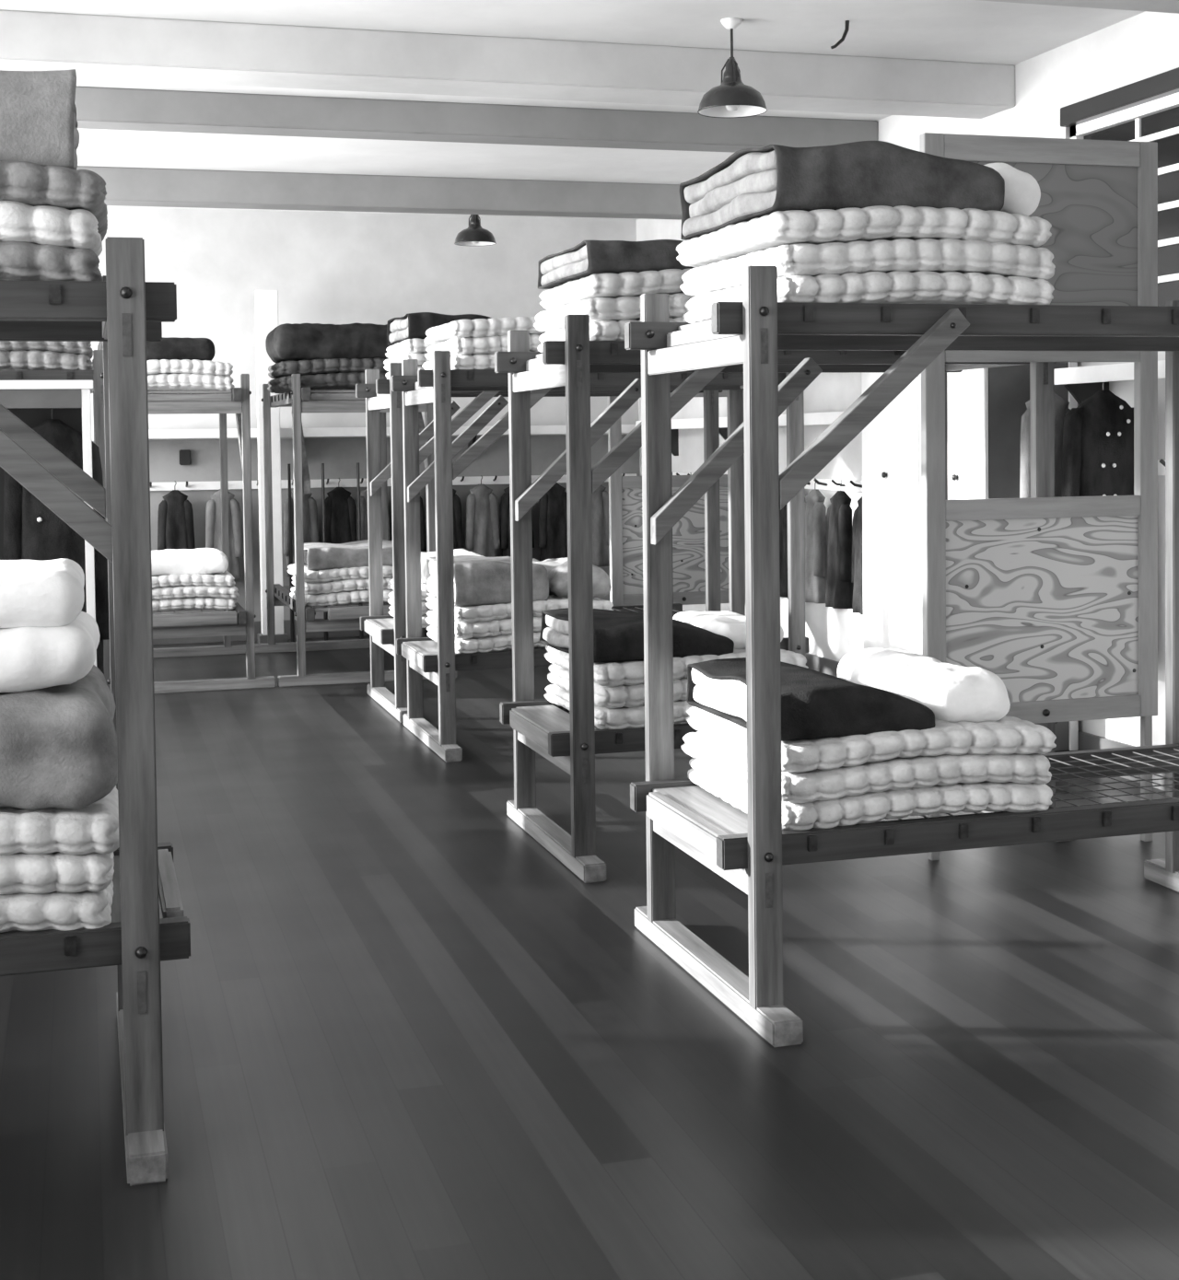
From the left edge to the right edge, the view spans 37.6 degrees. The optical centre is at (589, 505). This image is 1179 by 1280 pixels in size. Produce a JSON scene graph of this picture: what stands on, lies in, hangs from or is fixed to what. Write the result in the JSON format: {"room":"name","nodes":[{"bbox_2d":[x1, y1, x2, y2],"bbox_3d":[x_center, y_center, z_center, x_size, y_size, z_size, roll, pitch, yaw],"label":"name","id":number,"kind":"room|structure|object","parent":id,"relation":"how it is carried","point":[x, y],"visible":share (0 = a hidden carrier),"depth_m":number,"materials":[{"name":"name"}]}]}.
{"room":"dormitory","nodes":[
{"label":"dormitory","id":0,"kind":"room"},
{"bbox_2d":[90,207,639,621],"bbox_3d":[-2.607,-0.571,12.576,6.564,3.106,0.220,-1,2,-16],"label":"wall","id":1,"kind":"structure","parent":0,"point":[323,267],"depth_m":12.65,"materials":[{"name":"white paint"}]},
{"bbox_2d":[152,618,369,645],"bbox_3d":[-2.554,0.915,12.514,6.164,0.140,0.025,-1,2,-16],"label":"baseboard","id":2,"kind":"structure","parent":1,"relation":"attached to","point":[286,622],"depth_m":12.54,"materials":[{"name":"grey wood"}]},
{"bbox_2d":[148,424,636,490],"bbox_3d":[-1.527,-0.351,12.636,4.000,0.435,0.285,-1,2,-16],"label":"shelf","id":3,"kind":"object","parent":1,"relation":"attached to","point":[625,428],"visible":0.3,"depth_m":12.43,"materials":[{"name":"white paint"}]},
{"bbox_2d":[157,480,195,550],"bbox_3d":[-2.932,0.179,12.279,0.264,0.707,0.157,-1,2,-16],"label":"jacket","id":4,"kind":"object","parent":3,"relation":"hanging from","point":[175,514],"visible":0.71,"depth_m":12.23,"materials":[{"name":"fabric"}]},
{"bbox_2d":[205,488,243,578],"bbox_3d":[-2.614,0.172,12.367,0.264,0.707,0.156,-1,2,-16],"label":"jacket","id":5,"kind":"object","parent":3,"relation":"hanging from","point":[213,511],"visible":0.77,"depth_m":12.34,"materials":[{"name":"grey fabric"}]},
{"bbox_2d":[283,490,319,577],"bbox_3d":[-2.086,0.160,12.521,0.264,0.707,0.156,-1,2,-16],"label":"jacket","id":6,"kind":"object","parent":3,"relation":"hanging from","point":[310,525],"visible":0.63,"depth_m":12.48,"materials":[{"name":"grey fabric"}]},
{"bbox_2d":[325,477,357,543],"bbox_3d":[-1.819,0.153,12.604,0.264,0.707,0.157,-1,2,-16],"label":"jacket","id":7,"kind":"object","parent":3,"relation":"hanging from","point":[340,507],"visible":0.7,"depth_m":12.56,"materials":[{"name":"fabric"}]},
{"bbox_2d":[465,475,500,557],"bbox_3d":[-0.800,0.129,12.896,0.264,0.707,0.156,-1,2,-16],"label":"jacket","id":8,"kind":"object","parent":3,"relation":"hanging from","point":[482,537],"visible":0.88,"depth_m":12.85,"materials":[{"name":"grey fabric"}]},
{"bbox_2d":[538,482,567,561],"bbox_3d":[-0.264,0.116,13.057,0.264,0.707,0.157,-1,2,-16],"label":"jacket","id":9,"kind":"object","parent":3,"relation":"hanging from","point":[552,510],"visible":0.73,"depth_m":13.01,"materials":[{"name":"fabric"}]},
{"bbox_2d":[591,485,609,566],"bbox_3d":[0.044,0.109,13.143,0.264,0.707,0.156,-1,2,-16],"label":"jacket","id":10,"kind":"object","parent":3,"relation":"hanging from","point":[599,497],"visible":0.47,"depth_m":13.11,"materials":[{"name":"grey fabric"}]},
{"bbox_2d":[0,635,1178,1279],"bbox_3d":[-0.440,1.260,5.295,6.164,0.060,15.124,-1,2,-16],"label":"floor","id":11,"kind":"structure","parent":0,"point":[402,1039],"depth_m":4.04,"materials":[{"name":"grey wood"}]},
{"bbox_2d":[0,380,96,666],"bbox_3d":[-2.208,0.397,6.091,0.925,1.650,0.520,-1,2,-16],"label":"wardrobe","id":12,"kind":"object","parent":11,"relation":"on","point":[32,401],"visible":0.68,"depth_m":5.95,"materials":[{"name":"white paint"}]},
{"bbox_2d":[3,407,109,674],"bbox_3d":[-1.887,0.223,6.130,0.372,1.187,0.206,-1,2,-16],"label":"greatcoat","id":13,"kind":"object","parent":12,"relation":"hanging from","point":[32,530],"visible":0.34,"depth_m":6.05,"materials":[{"name":"fabric"}]},
{"bbox_2d":[0,349,110,690],"bbox_3d":[-2.977,0.262,7.533,1.882,1.830,1.064,-1,2,-16],"label":"bunk bed","id":14,"kind":"object","parent":11,"relation":"on","point":[96,375],"visible":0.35,"depth_m":7.34,"materials":[{"name":"wood"}]},
{"bbox_2d":[0,349,93,370],"bbox_3d":[-2.589,-0.619,7.623,0.783,0.107,0.760,-1,2,-16],"label":"mattress","id":15,"kind":"object","parent":14,"relation":"on","point":[16,359],"visible":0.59,"depth_m":7.33,"materials":[{"name":"grey fabric"}]},
{"bbox_2d":[0,341,93,359],"bbox_3d":[-2.588,-0.697,7.618,0.783,0.108,0.751,-1,2,-17],"label":"mattress","id":16,"kind":"object","parent":15,"relation":"on","point":[72,347],"visible":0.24,"depth_m":7.34,"materials":[{"name":"grey fabric"}]},
{"bbox_2d":[0,236,190,1186],"bbox_3d":[-1.820,0.397,3.578,1.882,1.830,1.064,-1,2,-16],"label":"bunk bed","id":17,"kind":"object","parent":11,"relation":"on","point":[148,926],"visible":0.88,"depth_m":3.42,"materials":[{"name":"wood"}]},
{"bbox_2d":[0,241,103,281],"bbox_3d":[-1.431,-0.484,3.666,0.783,0.108,0.751,-1,2,-16],"label":"mattress","id":18,"kind":"object","parent":17,"relation":"on","point":[22,261],"visible":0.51,"depth_m":3.40,"materials":[{"name":"grey fabric"}]},
{"bbox_2d":[0,200,102,256],"bbox_3d":[-1.438,-0.562,3.664,0.783,0.107,0.760,-1,2,-17],"label":"mattress","id":19,"kind":"object","parent":18,"relation":"on","point":[40,225],"visible":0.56,"depth_m":3.40,"materials":[{"name":"fabric"}]},
{"bbox_2d":[0,160,107,241],"bbox_3d":[-1.425,-0.640,3.662,0.791,0.108,0.762,-1,2,-16],"label":"mattress","id":20,"kind":"object","parent":19,"relation":"on","point":[33,184],"visible":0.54,"depth_m":3.39,"materials":[{"name":"grey fabric"}]},
{"bbox_2d":[0,69,79,170],"bbox_3d":[-1.430,-0.773,3.662,0.677,0.206,0.694,-1,2,-16],"label":"folded blanket","id":21,"kind":"object","parent":20,"relation":"on","point":[39,122],"visible":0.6,"depth_m":3.40,"materials":[{"name":"fabric"}]},
{"bbox_2d":[0,864,114,932],"bbox_3d":[-1.424,0.809,3.712,0.783,0.108,0.751,-1,2,-16],"label":"mattress","id":22,"kind":"object","parent":17,"relation":"on","point":[87,909],"visible":0.34,"depth_m":3.44,"materials":[{"name":"fabric"}]},
{"bbox_2d":[0,851,114,895],"bbox_3d":[-1.422,0.729,3.710,0.783,0.108,0.762,-1,2,-16],"label":"mattress","id":23,"kind":"object","parent":22,"relation":"on","point":[19,872],"visible":0.29,"depth_m":3.44,"materials":[{"name":"fabric"}]},
{"bbox_2d":[0,785,119,855],"bbox_3d":[-1.408,0.650,3.714,0.783,0.107,0.760,-1,2,-17],"label":"mattress","id":24,"kind":"object","parent":23,"relation":"on","point":[93,828],"visible":0.41,"depth_m":3.45,"materials":[{"name":"fabric"}]},
{"bbox_2d":[0,664,117,809],"bbox_3d":[-1.377,0.495,3.704,0.712,0.270,0.724,-1,2,-16],"label":"folded blanket","id":25,"kind":"object","parent":24,"relation":"on","point":[58,744],"visible":0.75,"depth_m":3.45,"materials":[{"name":"grey fabric"}]},
{"bbox_2d":[0,611,99,692],"bbox_3d":[-1.397,0.317,3.680,0.692,0.160,0.615,-1,2,-16],"label":"pillow","id":26,"kind":"object","parent":25,"relation":"on","point":[31,658],"visible":0.8,"depth_m":3.47,"materials":[{"name":"white fabric"}]},
{"bbox_2d":[0,558,84,628],"bbox_3d":[-1.419,0.194,3.676,0.673,0.124,0.576,-1,2,-16],"label":"pillow","id":27,"kind":"object","parent":26,"relation":"on","point":[34,593],"visible":1,"depth_m":3.48,"materials":[{"name":"white fabric"}]},
{"bbox_2d":[147,373,275,693],"bbox_3d":[-2.602,0.135,10.781,1.064,1.830,1.882,-1,2,-16],"label":"bunk bed","id":28,"kind":"object","parent":11,"relation":"on","point":[238,621],"visible":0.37,"depth_m":10.04,"materials":[{"name":"wood"}]},
{"bbox_2d":[147,372,234,390],"bbox_3d":[-2.515,-0.725,10.347,0.744,0.110,0.751,-1,2,-16],"label":"mattress","id":29,"kind":"object","parent":28,"relation":"on","point":[183,381],"visible":0.6,"depth_m":10.04,"materials":[{"name":"fabric"}]},
{"bbox_2d":[147,359,232,376],"bbox_3d":[-2.526,-0.807,10.336,0.745,0.110,0.762,-1,2,-17],"label":"mattress","id":30,"kind":"object","parent":29,"relation":"on","point":[155,366],"visible":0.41,"depth_m":10.03,"materials":[{"name":"fabric"}]},
{"bbox_2d":[97,337,215,360],"bbox_3d":[-2.579,-0.914,10.315,0.674,0.161,0.670,-1,2,-16],"label":"folded blanket","id":31,"kind":"object","parent":30,"relation":"on","point":[169,348],"visible":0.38,"depth_m":10.04,"materials":[{"name":"black fabric"}]},
{"bbox_2d":[151,596,237,611],"bbox_3d":[-2.515,0.568,10.390,0.754,0.092,0.758,-1,2,-17],"label":"mattress","id":32,"kind":"object","parent":28,"relation":"on","point":[206,602],"visible":0.35,"depth_m":10.08,"materials":[{"name":"fabric"}]},
{"bbox_2d":[151,585,239,599],"bbox_3d":[-2.498,0.501,10.382,0.744,0.091,0.751,-1,2,-17],"label":"mattress","id":33,"kind":"object","parent":32,"relation":"on","point":[180,591],"visible":0.44,"depth_m":10.07,"materials":[{"name":"fabric"}]},
{"bbox_2d":[151,570,235,588],"bbox_3d":[-2.519,0.434,10.381,0.744,0.091,0.760,-1,2,-16],"label":"mattress","id":34,"kind":"object","parent":33,"relation":"on","point":[225,578],"visible":0.46,"depth_m":10.07,"materials":[{"name":"fabric"}]},
{"bbox_2d":[151,547,228,575],"bbox_3d":[-2.530,0.348,10.374,0.697,0.145,0.677,-1,2,-16],"label":"pillow","id":35,"kind":"object","parent":34,"relation":"on","point":[201,561],"visible":0.61,"depth_m":10.11,"materials":[{"name":"white fabric"}]},
{"bbox_2d":[254,290,288,643],"bbox_3d":[-2.254,-0.258,12.206,0.200,2.500,0.160,-1,2,-16],"label":"post","id":36,"kind":"object","parent":11,"relation":"on","point":[266,301],"visible":0.73,"depth_m":12.16,"materials":[{"name":"paint"}]},
{"bbox_2d":[255,373,457,686],"bbox_3d":[-1.563,0.110,11.085,1.064,1.830,1.882,-1,2,-16],"label":"bunk bed","id":37,"kind":"object","parent":11,"relation":"on","point":[301,400],"visible":0.52,"depth_m":10.25,"materials":[{"name":"wood"}]},
{"bbox_2d":[267,372,386,393],"bbox_3d":[-1.515,-0.752,10.631,0.845,0.118,0.751,-1,2,-17],"label":"mattress","id":38,"kind":"object","parent":37,"relation":"on","point":[343,380],"visible":0.52,"depth_m":10.26,"materials":[{"name":"fabric"}]},
{"bbox_2d":[267,357,389,378],"bbox_3d":[-1.522,-0.840,10.626,0.844,0.118,0.762,-1,2,-16],"label":"mattress","id":39,"kind":"object","parent":38,"relation":"on","point":[314,366],"visible":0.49,"depth_m":10.26,"materials":[{"name":"fabric"}]},
{"bbox_2d":[265,322,390,362],"bbox_3d":[-1.528,-0.986,10.589,0.867,0.248,0.741,-1,2,-16],"label":"folded blanket","id":40,"kind":"object","parent":39,"relation":"on","point":[286,342],"visible":0.61,"depth_m":10.24,"materials":[{"name":"black fabric"}]},
{"bbox_2d":[289,586,393,607],"bbox_3d":[-1.450,0.542,10.694,0.744,0.096,0.760,-1,2,-16],"label":"mattress","id":41,"kind":"object","parent":37,"relation":"on","point":[343,598],"visible":0.35,"depth_m":10.31,"materials":[{"name":"fabric"}]},
{"bbox_2d":[291,575,393,594],"bbox_3d":[-1.438,0.469,10.704,0.745,0.097,0.762,-1,2,-16],"label":"mattress","id":42,"kind":"object","parent":41,"relation":"on","point":[361,584],"visible":0.3,"depth_m":10.32,"materials":[{"name":"fabric"}]},
{"bbox_2d":[287,563,392,582],"bbox_3d":[-1.456,0.398,10.695,0.744,0.096,0.751,-1,2,-16],"label":"mattress","id":43,"kind":"object","parent":42,"relation":"on","point":[352,573],"visible":0.33,"depth_m":10.32,"materials":[{"name":"fabric"}]},
{"bbox_2d":[303,539,392,570],"bbox_3d":[-1.444,0.300,10.682,0.677,0.136,0.675,-1,2,-16],"label":"folded blanket","id":44,"kind":"object","parent":43,"relation":"on","point":[317,555],"visible":0.7,"depth_m":10.35,"materials":[{"name":"grey fabric"}]},
{"bbox_2d":[355,362,721,722],"bbox_3d":[-0.276,0.153,9.511,1.882,1.830,1.064,-1,2,-16],"label":"bunk bed","id":45,"kind":"object","parent":11,"relation":"on","point":[382,630],"visible":0.3,"depth_m":9.35,"materials":[{"name":"wood"}]},
{"bbox_2d":[385,366,423,379],"bbox_3d":[-0.674,-0.708,9.370,0.793,0.099,0.758,-1,2,-17],"label":"mattress","id":46,"kind":"object","parent":45,"relation":"on","point":[419,367],"visible":0.04,"depth_m":9.41,"materials":[{"name":"fabric"}]},
{"bbox_2d":[383,352,430,371],"bbox_3d":[-0.682,-0.780,9.370,0.783,0.098,0.762,-1,2,-16],"label":"mattress","id":47,"kind":"object","parent":46,"relation":"on","point":[421,358],"visible":0.17,"depth_m":8.96,"materials":[{"name":"fabric"}]},
{"bbox_2d":[384,337,431,358],"bbox_3d":[-0.671,-0.853,9.372,0.783,0.097,0.761,-1,2,-16],"label":"mattress","id":48,"kind":"object","parent":47,"relation":"on","point":[409,345],"visible":0.2,"depth_m":8.96,"materials":[{"name":"fabric"}]},
{"bbox_2d":[386,312,490,345],"bbox_3d":[-0.736,-0.950,9.339,0.610,0.140,0.669,-1,2,-16],"label":"folded blanket","id":49,"kind":"object","parent":48,"relation":"on","point":[413,325],"visible":0.39,"depth_m":9.00,"materials":[{"name":"grey fabric"}]},
{"bbox_2d":[391,350,809,762],"bbox_3d":[0.046,0.191,8.411,1.882,1.830,1.064,-1,2,-16],"label":"bunk bed","id":50,"kind":"object","parent":11,"relation":"on","point":[437,661],"visible":0.48,"depth_m":8.24,"materials":[{"name":"wood"}]},
{"bbox_2d":[422,350,537,369],"bbox_3d":[-0.356,-0.673,8.273,0.783,0.106,0.762,-1,2,-17],"label":"mattress","id":51,"kind":"object","parent":50,"relation":"on","point":[484,361],"visible":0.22,"depth_m":7.85,"materials":[{"name":"fabric"}]},
{"bbox_2d":[425,333,541,360],"bbox_3d":[-0.344,-0.752,8.277,0.783,0.105,0.760,-1,2,-16],"label":"mattress","id":52,"kind":"object","parent":51,"relation":"on","point":[461,345],"visible":0.34,"depth_m":7.87,"materials":[{"name":"fabric"}]},
{"bbox_2d":[424,316,545,345],"bbox_3d":[-0.352,-0.832,8.260,0.793,0.107,0.758,-1,2,-16],"label":"mattress","id":53,"kind":"object","parent":52,"relation":"on","point":[493,326],"visible":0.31,"depth_m":7.88,"materials":[{"name":"fabric"}]},
{"bbox_2d":[426,625,546,653],"bbox_3d":[-0.341,0.617,8.314,0.783,0.098,0.762,-1,2,-16],"label":"mattress","id":54,"kind":"object","parent":50,"relation":"on","point":[499,643],"visible":0.21,"depth_m":7.91,"materials":[{"name":"fabric"}]},
{"bbox_2d":[424,609,541,639],"bbox_3d":[-0.349,0.545,8.316,0.783,0.097,0.760,-1,2,-16],"label":"mattress","id":55,"kind":"object","parent":54,"relation":"on","point":[462,630],"visible":0.27,"depth_m":7.91,"materials":[{"name":"fabric"}]},
{"bbox_2d":[425,594,613,622],"bbox_3d":[-0.341,0.471,8.315,0.783,0.098,0.751,-1,2,-16],"label":"mattress","id":56,"kind":"object","parent":55,"relation":"on","point":[470,613],"visible":0.37,"depth_m":7.94,"materials":[{"name":"fabric"}]},
{"bbox_2d":[425,555,548,605],"bbox_3d":[-0.495,0.344,8.257,0.452,0.204,0.690,-1,2,-16],"label":"folded blanket","id":57,"kind":"object","parent":56,"relation":"on","point":[478,580],"visible":0.74,"depth_m":7.93,"materials":[{"name":"white fabric"}]},
{"bbox_2d":[532,557,611,598],"bbox_3d":[-0.114,0.358,8.350,0.344,0.218,0.635,-2,2,-22],"label":"pillow","id":58,"kind":"object","parent":56,"relation":"on","point":[556,569],"visible":0.47,"depth_m":8.12,"materials":[{"name":"fabric"}]},
{"bbox_2d":[607,390,744,605],"bbox_3d":[0.543,-0.180,10.239,0.885,2.420,0.048,-1,2,-16],"label":"screen","id":59,"kind":"object","parent":11,"relation":"on","point":[625,512],"visible":0.33,"depth_m":10.19,"materials":[{"name":"wood"}]},
{"bbox_2d":[494,314,1071,883],"bbox_3d":[0.668,0.263,6.285,1.882,1.830,1.064,-1,2,-16],"label":"bunk bed","id":60,"kind":"object","parent":11,"relation":"on","point":[569,739],"visible":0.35,"depth_m":5.92,"materials":[{"name":"wood"}]},
{"bbox_2d":[536,316,684,352],"bbox_3d":[0.267,-0.602,6.149,0.793,0.107,0.758,-1,2,-17],"label":"mattress","id":61,"kind":"object","parent":60,"relation":"on","point":[601,330],"visible":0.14,"depth_m":5.72,"materials":[{"name":"fabric"}]},
{"bbox_2d":[533,292,695,332],"bbox_3d":[0.262,-0.679,6.141,0.783,0.106,0.751,-1,2,-16],"label":"mattress","id":62,"kind":"object","parent":61,"relation":"on","point":[622,308],"visible":0.28,"depth_m":5.76,"materials":[{"name":"fabric"}]},
{"bbox_2d":[539,268,690,309],"bbox_3d":[0.276,-0.759,6.135,0.783,0.106,0.762,-1,2,-16],"label":"mattress","id":63,"kind":"object","parent":62,"relation":"on","point":[668,281],"visible":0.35,"depth_m":5.75,"materials":[{"name":"fabric"}]},
{"bbox_2d":[537,239,694,289],"bbox_3d":[0.200,-0.846,6.110,0.634,0.115,0.689,-1,2,-16],"label":"folded blanket","id":64,"kind":"object","parent":63,"relation":"on","point":[587,258],"visible":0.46,"depth_m":5.77,"materials":[{"name":"fabric"}]},
{"bbox_2d":[543,684,691,729],"bbox_3d":[0.298,0.689,6.191,0.783,0.100,0.751,-1,2,-16],"label":"mattress","id":65,"kind":"object","parent":60,"relation":"on","point":[622,717],"visible":0.12,"depth_m":5.78,"materials":[{"name":"fabric"}]},
{"bbox_2d":[546,663,686,708],"bbox_3d":[0.299,0.612,6.199,0.793,0.102,0.758,-1,2,-16],"label":"mattress","id":66,"kind":"object","parent":65,"relation":"on","point":[622,695],"visible":0.14,"depth_m":5.79,"materials":[{"name":"fabric"}]},
{"bbox_2d":[544,645,808,686],"bbox_3d":[0.295,0.538,6.193,0.783,0.100,0.760,-1,2,-17],"label":"mattress","id":67,"kind":"object","parent":66,"relation":"on","point":[610,674],"visible":0.19,"depth_m":5.81,"materials":[{"name":"fabric"}]},
{"bbox_2d":[539,607,733,663],"bbox_3d":[0.154,0.446,6.141,0.525,0.132,0.700,-1,2,-16],"label":"folded blanket","id":68,"kind":"object","parent":67,"relation":"on","point":[618,635],"visible":0.66,"depth_m":5.85,"materials":[{"name":"grey fabric"}]},
{"bbox_2d":[672,610,783,649],"bbox_3d":[0.496,0.456,6.325,0.261,0.117,0.580,-1,2,-16],"label":"pillow","id":69,"kind":"object","parent":67,"relation":"on","point":[729,624],"visible":0.5,"depth_m":6.18,"materials":[{"name":"white fabric"}]},
{"bbox_2d":[624,265,1178,1047],"bbox_3d":[1.113,0.315,4.763,1.882,1.830,1.064,-1,2,-16],"label":"bunk bed","id":70,"kind":"object","parent":11,"relation":"on","point":[750,850],"visible":0.87,"depth_m":4.39,"materials":[{"name":"wood"}]},
{"bbox_2d":[682,270,1054,324],"bbox_3d":[0.721,-0.550,4.627,0.793,0.107,0.758,-1,2,-17],"label":"mattress","id":71,"kind":"object","parent":70,"relation":"on","point":[896,286],"visible":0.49,"depth_m":4.30,"materials":[{"name":"fabric"}]},
{"bbox_2d":[680,238,1055,296],"bbox_3d":[0.725,-0.628,4.624,0.783,0.106,0.751,-1,2,-17],"label":"mattress","id":72,"kind":"object","parent":71,"relation":"on","point":[943,255],"visible":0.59,"depth_m":4.29,"materials":[{"name":"fabric"}]},
{"bbox_2d":[675,205,1051,267],"bbox_3d":[0.707,-0.707,4.613,0.783,0.106,0.762,-1,2,-17],"label":"mattress","id":73,"kind":"object","parent":72,"relation":"on","point":[776,228],"visible":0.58,"depth_m":4.29,"materials":[{"name":"fabric"}]},
{"bbox_2d":[679,140,1004,240],"bbox_3d":[0.648,-0.826,4.598,0.639,0.178,0.711,-1,2,-16],"label":"folded blanket","id":74,"kind":"object","parent":73,"relation":"on","point":[750,183],"visible":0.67,"depth_m":4.29,"materials":[{"name":"fabric"}]},
{"bbox_2d":[983,162,1040,216],"bbox_3d":[1.016,-0.825,4.716,0.178,0.158,0.596,-1,2,-17],"label":"pillow","id":75,"kind":"object","parent":73,"relation":"on","point":[1022,192],"visible":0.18,"depth_m":4.45,"materials":[{"name":"white fabric"}]},
{"bbox_2d":[686,757,1052,830],"bbox_3d":[0.732,0.739,4.676,0.793,0.102,0.758,-1,2,-16],"label":"mattress","id":76,"kind":"object","parent":70,"relation":"on","point":[992,797],"visible":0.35,"depth_m":4.35,"materials":[{"name":"fabric"}]},
{"bbox_2d":[680,730,1051,802],"bbox_3d":[0.728,0.666,4.662,0.783,0.100,0.751,-1,2,-16],"label":"mattress","id":77,"kind":"object","parent":76,"relation":"on","point":[919,772],"visible":0.33,"depth_m":4.33,"materials":[{"name":"fabric"}]},
{"bbox_2d":[685,705,1056,772],"bbox_3d":[0.732,0.590,4.659,0.783,0.101,0.762,-1,2,-16],"label":"mattress","id":78,"kind":"object","parent":77,"relation":"on","point":[1007,735],"visible":0.41,"depth_m":4.33,"materials":[{"name":"fabric"}]},
{"bbox_2d":[686,657,935,740],"bbox_3d":[0.579,0.499,4.602,0.452,0.131,0.697,-1,2,-16],"label":"folded blanket","id":79,"kind":"object","parent":78,"relation":"on","point":[815,704],"visible":0.79,"depth_m":4.31,"materials":[{"name":"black fabric"}]},
{"bbox_2d":[837,647,1010,722],"bbox_3d":[0.902,0.492,4.742,0.243,0.159,0.652,-1,2,-18],"label":"pillow","id":80,"kind":"object","parent":78,"relation":"on","point":[954,693],"visible":0.79,"depth_m":4.50,"materials":[{"name":"white fabric"}]},
{"bbox_2d":[861,361,1078,752],"bbox_3d":[1.705,0.172,7.952,0.462,1.860,1.212,-1,2,-16],"label":"wardrobe","id":81,"kind":"object","parent":11,"relation":"on","point":[986,407],"visible":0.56,"depth_m":7.94,"materials":[{"name":"white wood"}]},
{"bbox_2d":[919,132,1157,861],"bbox_3d":[1.539,-0.028,5.886,0.885,2.420,0.048,-1,2,-16],"label":"screen","id":82,"kind":"object","parent":11,"relation":"on","point":[1054,598],"visible":0.76,"depth_m":5.90,"materials":[{"name":"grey wood"}]},
{"bbox_2d":[0,0,1178,220],"bbox_3d":[-0.479,-1.823,5.179,6.564,0.300,15.524,-1,2,-16],"label":"ceiling","id":83,"kind":"structure","parent":0,"point":[552,109],"depth_m":7.62,"materials":[{"name":"white paint"}]},
{"bbox_2d":[453,214,496,245],"bbox_3d":[-0.764,-1.927,11.553,0.282,0.366,0.282,-1,2,-16],"label":"pendant lamp","id":84,"kind":"object","parent":83,"relation":"hanging from","point":[474,235],"visible":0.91,"depth_m":11.49,"materials":[{"name":"metal"}]},
{"bbox_2d":[697,17,767,117],"bbox_3d":[0.574,-1.772,6.988,0.282,0.366,0.282,-1,2,-16],"label":"pendant lamp","id":85,"kind":"object","parent":83,"relation":"hanging from","point":[732,98],"visible":1,"depth_m":6.95,"materials":[{"name":"metal"}]},
{"bbox_2d":[635,11,1178,746],"bbox_3d":[2.622,-0.391,6.031,0.200,3.106,15.324,-1,2,-16],"label":"wall","id":86,"kind":"structure","parent":0,"point":[1141,46],"depth_m":7.74,"materials":[{"name":"white paint"}]},
{"bbox_2d":[635,411,861,491],"bbox_3d":[0.979,-0.334,10.804,0.285,0.435,3.600,-1,2,-16],"label":"shelf","id":87,"kind":"object","parent":86,"relation":"attached to","point":[812,418],"visible":0.22,"depth_m":9.93,"materials":[{"name":"white paint"}]},
{"bbox_2d":[779,503,787,597],"bbox_3d":[1.176,0.184,10.254,0.157,0.707,0.264,-1,2,-16],"label":"jacket","id":88,"kind":"object","parent":87,"relation":"hanging from","point":[783,513],"visible":0.28,"depth_m":10.18,"materials":[{"name":"fabric"}]},
{"bbox_2d":[803,477,826,603],"bbox_3d":[1.285,0.197,9.869,0.156,0.707,0.264,-1,2,-16],"label":"jacket","id":89,"kind":"object","parent":87,"relation":"hanging from","point":[814,507],"visible":0.74,"depth_m":9.78,"materials":[{"name":"grey fabric"}]},
{"bbox_2d":[824,478,853,608],"bbox_3d":[1.387,0.208,9.534,0.157,0.707,0.264,-1,2,-16],"label":"jacket","id":90,"kind":"object","parent":87,"relation":"hanging from","point":[838,519],"visible":0.95,"depth_m":9.46,"materials":[{"name":"fabric"}]},
{"bbox_2d":[850,496,862,614],"bbox_3d":[1.485,0.220,9.199,0.157,0.707,0.264,-1,2,-16],"label":"jacket","id":91,"kind":"object","parent":87,"relation":"hanging from","point":[856,567],"visible":0.29,"depth_m":9.21,"materials":[{"name":"fabric"}]},
{"bbox_2d":[805,652,1164,791],"bbox_3d":[2.513,1.091,6.130,0.022,0.140,15.079,-1,2,-16],"label":"baseboard","id":92,"kind":"structure","parent":86,"relation":"attached to","point":[1087,741],"depth_m":7.41,"materials":[{"name":"grey wood"}]},
{"bbox_2d":[1054,360,1164,475],"bbox_3d":[2.212,-0.325,6.578,0.285,0.435,1.500,-1,2,-16],"label":"shelf","id":93,"kind":"object","parent":86,"relation":"attached to","point":[1082,382],"visible":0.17,"depth_m":6.88,"materials":[{"name":"white paint"}]},
{"bbox_2d":[1019,393,1070,498],"bbox_3d":[1.853,0.018,7.006,0.276,1.087,0.183,-1,2,-16],"label":"coat","id":94,"kind":"object","parent":93,"relation":"hanging from","point":[1061,405],"visible":0.16,"depth_m":6.94,"materials":[{"name":"grey fabric"}]},
{"bbox_2d":[1060,382,1133,497],"bbox_3d":[2.050,0.044,6.904,0.420,1.137,0.198,-1,2,-16],"label":"greatcoat","id":95,"kind":"object","parent":93,"relation":"hanging from","point":[1098,449],"visible":0.45,"depth_m":6.83,"materials":[{"name":"fabric"}]},
{"bbox_2d":[1059,67,1178,306],"bbox_3d":[2.488,-1.133,6.197,0.130,1.080,2.767,-1,2,-16],"label":"window","id":96,"kind":"structure","parent":86,"relation":"in","point":[1146,110],"depth_m":6.94,"materials":[{"name":"white paint"}]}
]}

